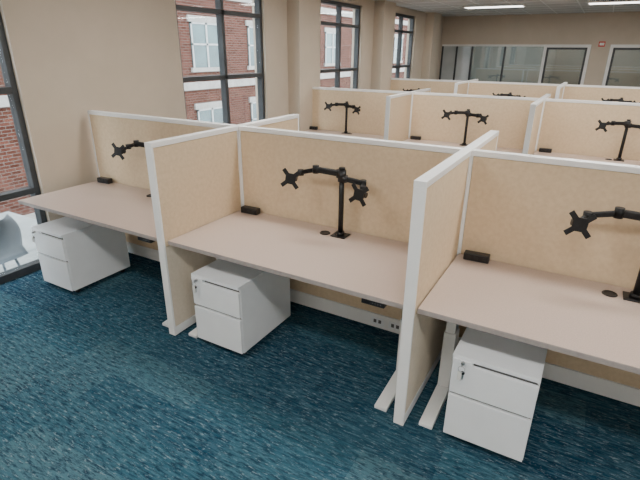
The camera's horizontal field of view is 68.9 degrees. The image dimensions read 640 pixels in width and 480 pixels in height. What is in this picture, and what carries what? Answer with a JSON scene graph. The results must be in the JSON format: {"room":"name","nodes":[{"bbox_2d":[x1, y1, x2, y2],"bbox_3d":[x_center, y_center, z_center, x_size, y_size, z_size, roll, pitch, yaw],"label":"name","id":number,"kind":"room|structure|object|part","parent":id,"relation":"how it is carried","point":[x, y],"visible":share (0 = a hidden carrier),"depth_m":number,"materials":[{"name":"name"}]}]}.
{"room":"open-plan office","nodes":[
{"label":"open-plan office","id":0,"kind":"room"},
{"bbox_2d":[0,0,185,221],"bbox_3d":[-2.127,-1.404,4.743,0.200,2.850,1.840,13,25,27],"label":"wall","id":1,"kind":"structure","parent":0,"point":[70,58],"depth_m":4.36,"materials":[{"name":"beige paint"}]},
{"bbox_2d":[252,0,320,120],"bbox_3d":[-0.471,-2.476,7.426,0.200,2.850,1.560,13,25,27],"label":"wall","id":2,"kind":"structure","parent":0,"point":[274,12],"depth_m":6.80,"materials":[{"name":"beige paint"}]},
{"bbox_2d":[320,0,360,88],"bbox_3d":[0.324,-2.920,8.713,0.090,2.720,1.590,13,25,27],"label":"window","id":3,"kind":"structure","parent":2,"relation":"in","point":[339,5],"depth_m":8.56,"materials":[{"name":"brown metal"}]},
{"bbox_2d":[0,252,639,479],"bbox_3d":[4.596,-0.236,5.964,11.200,0.120,20.700,13,25,27],"label":"floor","id":4,"kind":"structure","parent":0,"point":[94,385],"depth_m":2.71,"materials":[{"name":"carpet"}]},
{"bbox_2d":[31,216,129,291],"bbox_3d":[-2.097,0.094,4.112,0.400,0.548,0.621,13,25,27],"label":"filing cabinet","id":5,"kind":"object","parent":4,"relation":"on","point":[74,254],"visible":0.91,"depth_m":3.93,"materials":[{"name":"metal"}]},
{"bbox_2d":[18,181,168,327],"bbox_3d":[-1.611,0.042,3.985,1.682,0.748,0.795,13,25,27],"label":"desk","id":6,"kind":"object","parent":4,"relation":"on","point":[128,209],"visible":0.43,"depth_m":3.79,"materials":[{"name":"beige laminate"}]},
{"bbox_2d":[97,176,112,183],"bbox_3d":[-2.045,-0.571,4.444,0.150,0.048,0.076,11,24,25],"label":"power outlet","id":7,"kind":"object","parent":6,"relation":"on","point":[106,180],"visible":1,"depth_m":4.41,"materials":[{"name":"black plastic"}]},
{"bbox_2d":[111,140,144,159],"bbox_3d":[-1.443,-0.587,3.920,0.643,0.481,0.197,13,25,27],"label":"monitor arm","id":8,"kind":"object","parent":6,"relation":"on","point":[118,151],"visible":0.32,"depth_m":3.92,"materials":[{"name":"black metal"}]},
{"bbox_3d":[-1.617,0.063,3.982,1.558,0.712,0.710,13,25,27],"label":"lifting frame","id":9,"kind":"part","parent":6,"relation":"part of","materials":[{"name":"white metal"}]},
{"bbox_2d":[191,259,290,353],"bbox_3d":[-0.551,0.426,3.328,0.400,0.548,0.621,13,25,27],"label":"filing cabinet","id":10,"kind":"object","parent":4,"relation":"on","point":[237,306],"visible":0.93,"depth_m":3.12,"materials":[{"name":"metal"}]},
{"bbox_2d":[168,210,408,411],"bbox_3d":[-0.101,0.379,3.188,1.662,0.748,0.795,13,25,27],"label":"desk","id":11,"kind":"object","parent":4,"relation":"on","point":[370,268],"visible":0.67,"depth_m":2.94,"materials":[{"name":"beige laminate"}]},
{"bbox_2d":[241,205,259,214],"bbox_3d":[-0.539,-0.235,3.650,0.150,0.048,0.076,11,24,25],"label":"power outlet","id":12,"kind":"object","parent":11,"relation":"on","point":[244,209],"visible":1,"depth_m":3.62,"materials":[{"name":"black plastic"}]},
{"bbox_3d":[-0.107,0.399,3.185,1.538,0.712,0.710,13,25,27],"label":"lifting frame","id":13,"kind":"part","parent":11,"relation":"part of","materials":[{"name":"white metal"}]},
{"bbox_2d":[280,165,368,238],"bbox_3d":[0.058,-0.252,3.127,0.643,0.481,0.197,13,25,27],"label":"monitor arm","id":14,"kind":"object","parent":11,"relation":"on","point":[360,194],"visible":1,"depth_m":3.07,"materials":[{"name":"black metal"}]},
{"bbox_2d":[287,0,319,130],"bbox_3d":[-0.252,-2.460,7.390,0.219,2.850,0.590,13,25,27],"label":"column","id":15,"kind":"structure","parent":4,"relation":"on","point":[303,16],"depth_m":7.11,"materials":[{"name":"beige paint"}]},
{"bbox_2d":[304,129,383,139],"bbox_3d":[0.325,-1.212,7.122,1.682,0.748,0.795,13,25,27],"label":"desk","id":16,"kind":"object","parent":4,"relation":"on","point":[309,130],"visible":0.16,"depth_m":7.16,"materials":[{"name":"beige laminate"}]},
{"bbox_2d":[309,126,317,129],"bbox_3d":[-0.109,-1.825,7.581,0.150,0.048,0.076,11,24,25],"label":"power outlet","id":17,"kind":"object","parent":16,"relation":"on","point":[310,127],"visible":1,"depth_m":7.55,"materials":[{"name":"black plastic"}]},
{"bbox_2d":[324,101,360,133],"bbox_3d":[0.372,-1.865,7.120,0.619,0.478,0.195,13,25,27],"label":"monitor arm","id":18,"kind":"object","parent":16,"relation":"on","point":[346,104],"visible":1,"depth_m":7.09,"materials":[{"name":"black metal"}]},
{"bbox_2d":[87,110,639,425],"bbox_3d":[0.864,0.114,3.005,6.970,1.393,1.695,13,25,27],"label":"cubicle partition","id":19,"kind":"object","parent":4,"relation":"on","point":[445,202],"depth_m":2.95,"materials":[{"name":"beige fabric"}]},
{"bbox_2d":[371,0,395,89],"bbox_3d":[1.312,-3.472,9.924,0.219,2.850,0.600,13,25,27],"label":"column","id":20,"kind":"structure","parent":4,"relation":"on","point":[384,11],"depth_m":9.54,"materials":[{"name":"beige paint"}]},
{"bbox_2d":[421,12,441,79],"bbox_3d":[2.940,-4.527,12.563,0.219,2.850,0.650,13,25,27],"label":"column","id":21,"kind":"structure","parent":4,"relation":"on","point":[433,19],"depth_m":12.15,"materials":[{"name":"beige paint"}]},
{"bbox_2d":[402,138,522,153],"bbox_3d":[1.835,-0.875,6.325,1.662,0.748,0.795,13,25,27],"label":"desk","id":22,"kind":"object","parent":4,"relation":"on","point":[502,149],"visible":0.19,"depth_m":6.44,"materials":[{"name":"beige laminate"}]},
{"bbox_2d":[410,136,420,139],"bbox_3d":[1.396,-1.489,6.786,0.150,0.048,0.076,11,24,25],"label":"power outlet","id":23,"kind":"object","parent":22,"relation":"on","point":[411,137],"visible":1,"depth_m":6.75,"materials":[{"name":"black plastic"}]},
{"bbox_2d":[441,109,488,145],"bbox_3d":[1.951,-1.513,6.286,0.619,0.478,0.195,13,25,27],"label":"monitor arm","id":24,"kind":"object","parent":22,"relation":"on","point":[467,112],"visible":0.98,"depth_m":6.25,"materials":[{"name":"black metal"}]},
{"bbox_2d":[312,87,639,160],"bbox_3d":[3.550,-0.973,5.745,8.700,1.393,1.695,13,25,27],"label":"cubicle partition","id":25,"kind":"object","parent":4,"relation":"on","point":[567,126],"depth_m":6.21,"materials":[{"name":"beige fabric"}]},
{"bbox_2d":[443,327,547,461],"bbox_3d":[0.963,0.763,2.529,0.400,0.548,0.621,13,25,27],"label":"filing cabinet","id":26,"kind":"object","parent":4,"relation":"on","point":[495,380],"visible":0.92,"depth_m":2.29,"materials":[{"name":"metal"}]},
{"bbox_2d":[390,78,639,102],"bbox_3d":[5.212,-2.049,8.439,8.700,1.393,1.695,13,25,27],"label":"cubicle partition","id":27,"kind":"object","parent":4,"relation":"on","point":[564,90],"depth_m":8.88,"materials":[{"name":"beige fabric"}]},
{"bbox_2d":[417,254,639,429],"bbox_3d":[1.400,0.713,2.396,1.662,0.748,0.795,13,25,27],"label":"desk","id":28,"kind":"object","parent":4,"relation":"on","point":[589,320],"visible":0.95,"depth_m":2.35,"materials":[{"name":"beige laminate"}]},
{"bbox_3d":[1.393,0.734,2.392,1.538,0.712,0.710,13,25,27],"label":"lifting frame","id":29,"kind":"part","parent":28,"relation":"part of","materials":[{"name":"white metal"}]},
{"bbox_2d":[463,250,489,263],"bbox_3d":[0.962,0.099,2.857,0.150,0.048,0.076,11,24,25],"label":"power outlet","id":30,"kind":"object","parent":28,"relation":"on","point":[470,255],"visible":1,"depth_m":2.83,"materials":[{"name":"black plastic"}]},
{"bbox_2d":[563,206,639,302],"bbox_3d":[1.559,0.083,2.335,0.643,0.481,0.197,13,25,27],"label":"monitor arm","id":31,"kind":"object","parent":28,"relation":"on","point":[579,224],"visible":1,"depth_m":2.33,"materials":[{"name":"black metal"}]},
{"bbox_2d":[533,151,639,165],"bbox_3d":[3.335,-0.540,5.532,1.662,0.748,0.795,13,25,27],"label":"desk","id":32,"kind":"object","parent":4,"relation":"on","point":[552,154],"visible":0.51,"depth_m":5.70,"materials":[{"name":"beige laminate"}]},
{"bbox_2d":[539,148,551,152],"bbox_3d":[2.897,-1.154,5.994,0.150,0.048,0.076,11,24,25],"label":"power outlet","id":33,"kind":"object","parent":32,"relation":"on","point":[546,150],"visible":1,"depth_m":5.97,"materials":[{"name":"black plastic"}]},
{"bbox_2d":[595,119,639,161],"bbox_3d":[3.539,-1.159,5.447,0.619,0.478,0.195,13,25,27],"label":"monitor arm","id":34,"kind":"object","parent":32,"relation":"on","point":[627,124],"visible":1,"depth_m":5.43,"materials":[{"name":"black metal"}]},
{"bbox_3d":[3.497,-1.952,9.019,1.662,0.748,0.795,13,25,27],"label":"desk","id":35,"kind":"object","parent":4,"relation":"on","visible":0},
{"bbox_2d":[492,92,525,96],"bbox_3d":[3.614,-2.590,8.980,0.619,0.478,0.195,13,25,27],"label":"monitor arm","id":36,"kind":"object","parent":35,"relation":"on","point":[509,93],"visible":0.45,"depth_m":8.93,"materials":[{"name":"black metal"}]},
{"bbox_3d":[4.998,-1.617,8.226,1.662,0.748,0.795,13,25,27],"label":"desk","id":37,"kind":"object","parent":4,"relation":"on","visible":0},
{"bbox_2d":[601,97,639,102],"bbox_3d":[5.201,-2.236,8.142,0.619,0.478,0.195,13,25,27],"label":"monitor arm","id":38,"kind":"object","parent":37,"relation":"on","point":[621,98],"visible":0.48,"depth_m":8.10,"materials":[{"name":"black metal"}]},
{"bbox_2d":[332,0,362,5],"bbox_3d":[0.323,-4.244,8.184,0.200,0.130,1.590,13,25,27],"label":"wall","id":39,"kind":"structure","parent":0,"point":[354,2],"depth_m":8.47,"materials":[{"name":"beige paint"}]},
{"bbox_2d":[350,0,374,89],"bbox_3d":[1.082,-3.483,9.944,0.200,2.850,1.510,13,25,27],"label":"wall","id":40,"kind":"structure","parent":0,"point":[367,10],"depth_m":9.23,"materials":[{"name":"beige paint"}]},
{"bbox_2d":[392,13,414,78],"bbox_3d":[1.855,-3.912,11.194,0.090,2.720,1.550,13,25,27],"label":"window","id":41,"kind":"structure","parent":40,"relation":"in","point":[400,30],"depth_m":11.11,"materials":[{"name":"brown metal"}]},
{"bbox_2d":[396,6,416,15],"bbox_3d":[1.854,-5.236,10.666,0.200,0.130,1.550,13,25,27],"label":"wall","id":42,"kind":"structure","parent":0,"point":[401,10],"depth_m":10.66,"materials":[{"name":"beige paint"}]},
{"bbox_2d":[404,11,443,79],"bbox_3d":[2.810,-4.601,12.744,0.200,2.850,2.340,13,25,27],"label":"wall","id":43,"kind":"structure","parent":0,"point":[420,18],"depth_m":11.79,"materials":[{"name":"beige paint"}]},
{"bbox_2d":[373,0,639,16],"bbox_3d":[4.621,-2.988,4.848,11.200,0.120,20.700,13,25,27],"label":"ceiling","id":44,"kind":"structure","parent":0,"point":[531,9],"depth_m":10.19,"materials":[{"name":"tile"}]},
{"bbox_2d":[463,4,525,8],"bbox_3d":[3.697,-4.958,9.907,1.220,0.029,0.380,13,25,27],"label":"ceiling light","id":45,"kind":"object","parent":44,"relation":"attached to","point":[510,5],"depth_m":9.80,"materials":[{"name":"white plastic"}]},
{"bbox_2d":[393,0,639,15],"bbox_3d":[3.884,-2.434,3.632,10.850,0.007,17.350,13,25,27],"label":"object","id":46,"kind":"structure","parent":44,"relation":"attached to","point":[578,2],"depth_m":10.24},
{"bbox_2d":[587,0,639,4],"bbox_3d":[5.753,-4.500,8.821,1.220,0.029,0.380,13,25,27],"label":"ceiling light","id":47,"kind":"object","parent":44,"relation":"attached to","point":[621,1],"depth_m":8.82,"materials":[{"name":"white plastic"}]},
{"bbox_2d":[438,11,639,85],"bbox_3d":[8.201,-3.938,11.227,11.200,2.850,0.150,13,25,27],"label":"wall","id":48,"kind":"structure","parent":0,"point":[615,28],"depth_m":11.90,"materials":[{"name":"beige paint"}]},
{"bbox_2d":[439,44,543,81],"bbox_3d":[4.689,-4.381,13.199,2.692,2.130,0.080,13,25,27],"label":"window","id":49,"kind":"structure","parent":48,"relation":"in","point":[456,59],"depth_m":13.32,"materials":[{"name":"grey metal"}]},
{"bbox_2d":[538,44,590,84],"bbox_3d":[6.314,-4.005,12.309,1.080,2.130,0.140,13,25,27],"label":"door","id":50,"kind":"structure","parent":48,"relation":"in","point":[547,47],"depth_m":11.98,"materials":[{"name":"white wood"}]},
{"bbox_2d":[598,41,605,46],"bbox_3d":[6.964,-4.838,11.517,0.140,0.120,0.032,13,25,27],"label":"exit sign","id":51,"kind":"object","parent":48,"relation":"attached to","point":[601,43],"visible":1,"depth_m":11.50,"materials":[{"name":"red plastic"}]},
{"bbox_2d":[602,45,639,85],"bbox_3d":[7.616,-3.715,11.622,1.080,2.130,0.140,13,25,27],"label":"door","id":52,"kind":"structure","parent":48,"relation":"in","point":[613,48],"depth_m":11.51,"materials":[{"name":"white wood"}]},
{"bbox_2d":[537,48,556,83],"bbox_3d":[6.641,-4.938,13.658,0.100,2.850,2.840,13,25,27],"label":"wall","id":53,"kind":"structure","parent":0,"point":[551,57],"depth_m":13.64,"materials":[{"name":"paint"}]},
{"bbox_2d":[470,45,639,86],"bbox_3d":[9.705,-4.913,13.664,11.200,2.850,0.200,13,25,27],"label":"interior window","id":54,"kind":"structure","parent":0,"point":[521,64],"depth_m":14.94,"materials":[{"name":"glass"}]},
{"bbox_3d":[-2.978,-2.106,2.835,0.200,0.130,1.630,13,25,27],"label":"wall","id":55,"kind":"structure","parent":0,"visible":0},
{"bbox_2d":[0,12,46,284],"bbox_3d":[-2.977,-0.782,3.363,0.090,2.720,1.630,13,25,27],"label":"window","id":56,"kind":"structure","parent":55,"relation":"in","point":[33,189],"depth_m":4.05,"materials":[{"name":"brown metal"}]},
{"bbox_3d":[-1.253,-3.223,5.630,0.200,0.130,1.630,13,25,27],"label":"wall","id":57,"kind":"structure","parent":0,"visible":0},
{"bbox_2d":[175,0,264,123],"bbox_3d":[-1.252,-1.899,6.159,0.090,2.720,1.630,13,25,27],"label":"window","id":58,"kind":"structure","parent":57,"relation":"in","point":[219,10],"depth_m":6.10,"materials":[{"name":"brown metal"}]},
{"label":"outside","id":59,"kind":"structure","parent":0,"visible":0},
{"bbox_3d":[-9.410,-5.452,30.892,37.940,0.190,100.000,13,25,27],"label":"street","id":60,"kind":"object","parent":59,"visible":0},
{"bbox_2d":[0,0,407,218],"bbox_3d":[-0.838,-13.108,26.266,6.090,17.600,74.000,13,25,27],"label":"brick building","id":61,"kind":"structure","parent":60,"relation":"on","point":[198,40],"depth_m":17.05,"materials":[{"name":"brick"}]},
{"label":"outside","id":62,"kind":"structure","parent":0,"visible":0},
{"bbox_2d":[0,211,39,272],"bbox_3d":[-4.961,0.930,4.073,3.200,0.180,6.100,13,25,27],"label":"balcony slab","id":63,"kind":"object","parent":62,"point":[25,223],"visible":0.2,"depth_m":6.14,"materials":[{"name":"concrete"}]},
{"bbox_2d":[0,214,27,270],"bbox_3d":[-3.178,0.181,4.536,0.543,0.897,0.499,13,25,27],"label":"outdoor chair","id":64,"kind":"object","parent":63,"relation":"on","point":[11,247],"visible":0.91,"depth_m":4.46,"materials":[{"name":"grey plastic"}]}
]}

